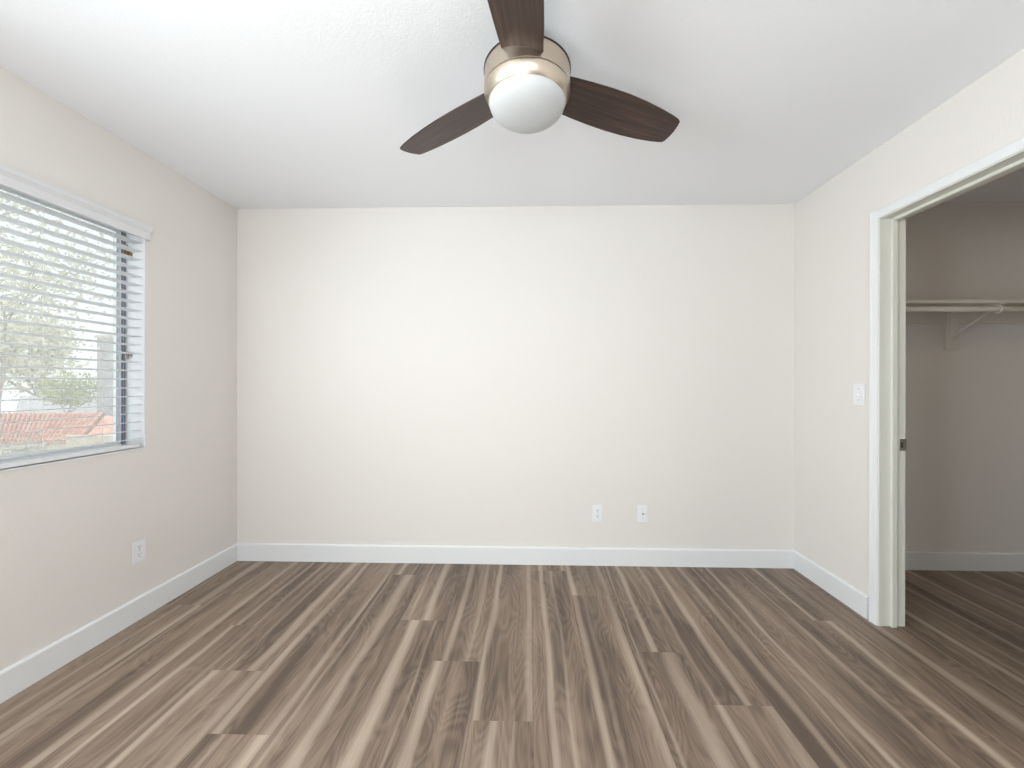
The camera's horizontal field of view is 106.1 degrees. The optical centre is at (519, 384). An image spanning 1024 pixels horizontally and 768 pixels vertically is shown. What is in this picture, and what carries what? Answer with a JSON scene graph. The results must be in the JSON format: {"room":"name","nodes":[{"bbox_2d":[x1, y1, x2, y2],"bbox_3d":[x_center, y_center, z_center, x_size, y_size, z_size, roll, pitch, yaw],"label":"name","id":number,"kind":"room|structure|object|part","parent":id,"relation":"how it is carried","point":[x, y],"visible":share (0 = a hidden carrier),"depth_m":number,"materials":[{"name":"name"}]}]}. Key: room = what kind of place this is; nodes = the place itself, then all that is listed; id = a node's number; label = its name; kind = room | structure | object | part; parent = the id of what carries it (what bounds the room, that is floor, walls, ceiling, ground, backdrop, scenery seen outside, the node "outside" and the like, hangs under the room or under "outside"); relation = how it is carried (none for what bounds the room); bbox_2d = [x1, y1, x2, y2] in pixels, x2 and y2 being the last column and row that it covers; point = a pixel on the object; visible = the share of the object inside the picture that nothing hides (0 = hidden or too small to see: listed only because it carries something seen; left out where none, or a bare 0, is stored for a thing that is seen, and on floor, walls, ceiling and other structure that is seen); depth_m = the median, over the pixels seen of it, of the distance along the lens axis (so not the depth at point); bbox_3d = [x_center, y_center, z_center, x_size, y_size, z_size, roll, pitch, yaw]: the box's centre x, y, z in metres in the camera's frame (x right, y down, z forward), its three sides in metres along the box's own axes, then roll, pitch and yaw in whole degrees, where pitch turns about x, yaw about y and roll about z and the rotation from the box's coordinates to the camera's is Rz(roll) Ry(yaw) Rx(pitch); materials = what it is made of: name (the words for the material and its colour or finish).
{"room":"empty bedroom","nodes":[
{"label":"empty bedroom","id":0,"kind":"room"},
{"bbox_2d":[0,66,236,670],"bbox_3d":[-2.089,-0.001,0.641,0.150,2.440,4.078,0,0,1],"label":"wall","id":1,"kind":"structure","parent":0,"point":[69,529],"depth_m":2.01,"materials":[{"name":"white paint"}]},
{"bbox_2d":[0,186,145,471],"bbox_3d":[-2.068,-0.247,1.297,0.149,1.168,1.492,0,0,1],"label":"window","id":2,"kind":"structure","parent":1,"relation":"in","point":[139,393],"depth_m":2.03,"materials":[{"name":"white paint"}]},
{"bbox_3d":[-2.044,0.334,1.294,0.099,0.007,1.486,0,0,1],"label":"sill","id":3,"kind":"part","parent":2,"relation":"part of","materials":[{"name":"white paint"}]},
{"bbox_2d":[0,163,152,468],"bbox_3d":[-2.016,-0.257,1.294,0.088,1.164,1.517,0,0,1],"label":"window blind","id":4,"kind":"object","parent":2,"relation":"attached to","point":[10,178],"visible":1,"depth_m":1.69,"materials":[{"name":"white plastic"}]},
{"bbox_3d":[-2.018,-0.248,1.609,0.054,1.125,0.002,0,0,1],"label":"ladder cord","id":5,"kind":"part","parent":4,"relation":"part of","materials":[{"name":"white fabric"}]},
{"bbox_3d":[-2.026,0.316,1.288,0.054,0.018,1.451,0,0,1],"label":"rail","id":6,"kind":"part","parent":4,"relation":"part of","materials":[{"name":"white paint"}]},
{"bbox_3d":[-2.011,-0.248,1.881,0.054,1.125,0.002,0,0,1],"label":"ladder cord","id":7,"kind":"part","parent":4,"relation":"part of","materials":[{"name":"white fabric"}]},
{"bbox_2d":[0,543,237,703],"bbox_3d":[-2.010,1.160,0.639,0.014,0.118,4.078,0,0,1],"label":"baseboard","id":8,"kind":"structure","parent":1,"relation":"attached to","point":[24,673],"depth_m":1.82,"materials":[{"name":"white paint"}]},
{"bbox_2d":[132,538,145,563],"bbox_3d":[-1.979,0.864,2.003,0.008,0.114,0.070,0,0,1],"label":"wall outlet","id":9,"kind":"object","parent":1,"relation":"attached to","point":[139,546],"visible":1,"depth_m":2.00,"materials":[{"name":"white plastic"}]},
{"bbox_2d":[136,551,142,557],"bbox_3d":[-1.976,0.884,2.003,0.002,0.026,0.034,0,0,1],"label":"receptacle","id":10,"kind":"object","parent":9,"relation":"attached to","point":[139,554],"depth_m":2.00,"materials":[{"name":"grey plastic"}]},
{"bbox_2d":[136,544,142,549],"bbox_3d":[-1.976,0.845,2.003,0.002,0.026,0.034,0,0,1],"label":"receptacle","id":11,"kind":"object","parent":9,"relation":"attached to","point":[138,546],"depth_m":2.00,"materials":[{"name":"grey plastic"}]},
{"bbox_2d":[0,561,1023,767],"bbox_3d":[0.747,1.275,0.571,5.830,0.100,4.318,0,0,1],"label":"floor","id":12,"kind":"structure","parent":0,"point":[257,664],"depth_m":1.63,"materials":[{"name":"brown laminate"}]},
{"bbox_2d":[0,0,1023,208],"bbox_3d":[0.752,-1.275,0.571,5.830,0.120,4.318,0,0,1],"label":"ceiling","id":13,"kind":"structure","parent":0,"point":[258,104],"depth_m":1.56,"materials":[{"name":"white paint"}]},
{"bbox_2d":[400,0,679,154],"bbox_3d":[0.049,-1.067,1.215,1.174,0.299,1.084,0,0,1],"label":"ceiling fan","id":14,"kind":"object","parent":13,"relation":"hanging from","point":[529,85],"visible":1,"depth_m":1.31,"materials":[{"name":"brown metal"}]},
{"bbox_3d":[-0.285,-1.049,1.573,0.546,0.006,0.165,0,12,37],"label":"blade","id":15,"kind":"part","parent":14,"relation":"part of","materials":[{"name":"brown wood"}]},
{"bbox_3d":[-0.025,-1.048,0.948,0.165,0.006,0.546,12,2,7],"label":"blade","id":16,"kind":"part","parent":14,"relation":"part of","materials":[{"name":"brown wood"}]},
{"bbox_3d":[0.026,-0.948,1.336,0.263,0.060,0.263,0,0,1],"label":"lamp shade","id":17,"kind":"part","parent":14,"relation":"part of","materials":[{"name":"white glass"}]},
{"bbox_3d":[0.386,-1.047,1.490,0.546,0.006,0.165,0,-12,-23],"label":"blade","id":18,"kind":"part","parent":14,"relation":"part of","materials":[{"name":"brown wood"}]},
{"bbox_2d":[237,202,1023,552],"bbox_3d":[0.802,0.005,2.669,5.830,2.440,0.120,0,0,1],"label":"wall","id":19,"kind":"structure","parent":0,"point":[443,376],"depth_m":2.62,"materials":[{"name":"white paint"}]},
{"bbox_2d":[237,543,793,567],"bbox_3d":[-0.061,1.164,2.623,3.783,0.118,0.014,0,0,1],"label":"baseboard","id":20,"kind":"structure","parent":19,"relation":"attached to","point":[432,554],"depth_m":2.62,"materials":[{"name":"white paint"}]},
{"bbox_2d":[592,505,602,521],"bbox_3d":[0.530,0.873,2.612,0.070,0.114,0.008,0,0,1],"label":"wall outlet","id":21,"kind":"object","parent":19,"relation":"attached to","point":[597,510],"visible":1,"depth_m":2.61,"materials":[{"name":"white plastic"}]},
{"bbox_2d":[637,505,647,521],"bbox_3d":[0.833,0.873,2.601,0.070,0.114,0.014,0,0,1],"label":"cable jack","id":22,"kind":"object","parent":19,"relation":"attached to","point":[642,510],"visible":1,"depth_m":2.60,"materials":[{"name":"white plastic"}]},
{"bbox_2d":[905,551,1023,571],"bbox_3d":[2.785,1.170,2.553,1.654,0.118,0.014,0,0,1],"label":"baseboard","id":23,"kind":"structure","parent":19,"relation":"attached to","point":[914,560],"depth_m":2.54,"materials":[{"name":"white paint"}]},
{"bbox_2d":[906,300,1023,349],"bbox_3d":[2.785,-0.363,2.409,1.652,0.269,0.300,0,0,1],"label":"closet shelf","id":24,"kind":"object","parent":19,"relation":"attached to","point":[945,318],"depth_m":2.53,"materials":[{"name":"white paint"}]},
{"bbox_2d":[906,306,1023,311],"bbox_3d":[2.782,-0.449,2.292,1.650,0.033,0.033,0,0,1],"label":"closet rod","id":25,"kind":"object","parent":24,"relation":"attached to","point":[951,308],"visible":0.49,"depth_m":2.28,"materials":[{"name":"white paint"}]},
{"bbox_3d":[2.851,-0.392,2.401,0.014,0.174,0.271,0,0,1],"label":"shelf bracket","id":26,"kind":"part","parent":24,"relation":"part of","materials":[{"name":"white metal"}]},
{"bbox_2d":[794,49,1023,595],"bbox_3d":[1.853,0.007,0.543,0.115,2.440,4.078,0,0,1],"label":"wall","id":27,"kind":"structure","parent":0,"point":[832,222],"depth_m":2.16,"materials":[{"name":"white paint"}]},
{"bbox_2d":[793,550,868,618],"bbox_3d":[1.830,1.168,2.298,0.014,0.118,0.570,0,0,1],"label":"baseboard","id":28,"kind":"structure","parent":27,"relation":"attached to","point":[847,594],"depth_m":2.23,"materials":[{"name":"white paint"}]},
{"bbox_2d":[853,384,864,404],"bbox_3d":[1.825,0.053,2.076,0.016,0.114,0.070,0,0,1],"label":"light switch","id":29,"kind":"object","parent":27,"relation":"attached to","point":[858,389],"visible":1,"depth_m":2.07,"materials":[{"name":"white plastic"}]},
{"bbox_2d":[869,137,1023,627],"bbox_3d":[1.880,0.169,1.549,0.151,2.116,0.906,0,0,1],"label":"door frame","id":30,"kind":"structure","parent":27,"relation":"in","point":[887,228],"depth_m":1.95,"materials":[{"name":"white paint"}]},
{"bbox_3d":[1.823,0.169,1.982,0.016,2.116,0.043,0,0,1],"label":"casing","id":31,"kind":"part","parent":30,"relation":"part of","materials":[{"name":"white paint"}]},
{"bbox_3d":[1.944,0.305,1.952,0.032,0.060,0.002,0,0,1],"label":"strike plate","id":32,"kind":"part","parent":30,"relation":"part of","materials":[{"name":"silver metal"}]},
{"bbox_3d":[1.814,-0.867,1.550,0.016,0.043,0.820,0,0,1],"label":"casing","id":33,"kind":"part","parent":30,"relation":"part of","materials":[{"name":"white paint"}]},
{"label":"outside","id":34,"kind":"structure","parent":0,"visible":0},
{"bbox_3d":[-35.521,5.146,32.891,67.370,0.200,76.000,0,0,1],"label":"ground","id":35,"kind":"structure","parent":34,"visible":0},
{"bbox_2d":[0,432,60,456],"bbox_3d":[-20.317,3.514,15.170,2.722,3.134,3.114,0,0,43],"label":"shrub","id":36,"kind":"object","parent":35,"relation":"on","point":[24,450],"visible":0.07,"depth_m":15.45,"materials":[{"name":"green plant"}]},
{"bbox_2d":[0,305,92,396],"bbox_3d":[-61.569,-2.626,46.302,12.574,15.293,16.152,0,0,1],"label":"tree","id":37,"kind":"object","parent":35,"relation":"on","point":[46,362],"visible":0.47,"depth_m":47.91,"materials":[{"name":"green plant"}]},
{"bbox_2d":[15,396,96,413],"bbox_3d":[-37.894,3.021,31.950,12.825,4.039,4.000,0,0,1],"label":"house","id":38,"kind":"structure","parent":35,"relation":"on","point":[25,404],"depth_m":31.67,"materials":[{"name":"paint"}]},
{"bbox_2d":[0,191,112,435],"bbox_3d":[-19.212,-2.415,12.794,11.180,15.015,11.973,0,0,38],"label":"shade tree","id":39,"kind":"object","parent":35,"relation":"on","point":[4,360],"visible":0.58,"depth_m":14.10,"materials":[{"name":"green plant"}]},
{"bbox_2d":[0,412,112,455],"bbox_3d":[-27.710,3.332,22.704,9.714,3.462,5.181,0,0,1],"label":"house","id":40,"kind":"structure","parent":35,"relation":"on","point":[6,428],"depth_m":21.34,"materials":[{"name":"ceramic"}]},
{"bbox_2d":[19,369,96,413],"bbox_3d":[-32.339,1.967,27.824,6.540,6.187,5.780,0,0,1],"label":"tree","id":41,"kind":"object","parent":35,"relation":"on","point":[49,393],"visible":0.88,"depth_m":27.36,"materials":[{"name":"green plant"}]},
{"bbox_2d":[65,435,112,447],"bbox_3d":[-19.990,3.735,18.102,2.561,2.690,0.280,0,0,1],"label":"wall","id":42,"kind":"structure","parent":35,"relation":"on","point":[82,441],"depth_m":18.01,"materials":[{"name":"paint"}]},
{"bbox_2d":[94,335,112,414],"bbox_3d":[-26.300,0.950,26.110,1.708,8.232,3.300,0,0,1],"label":"building","id":43,"kind":"structure","parent":35,"relation":"on","point":[100,355],"depth_m":24.66,"materials":[{"name":"paint"}]}
]}

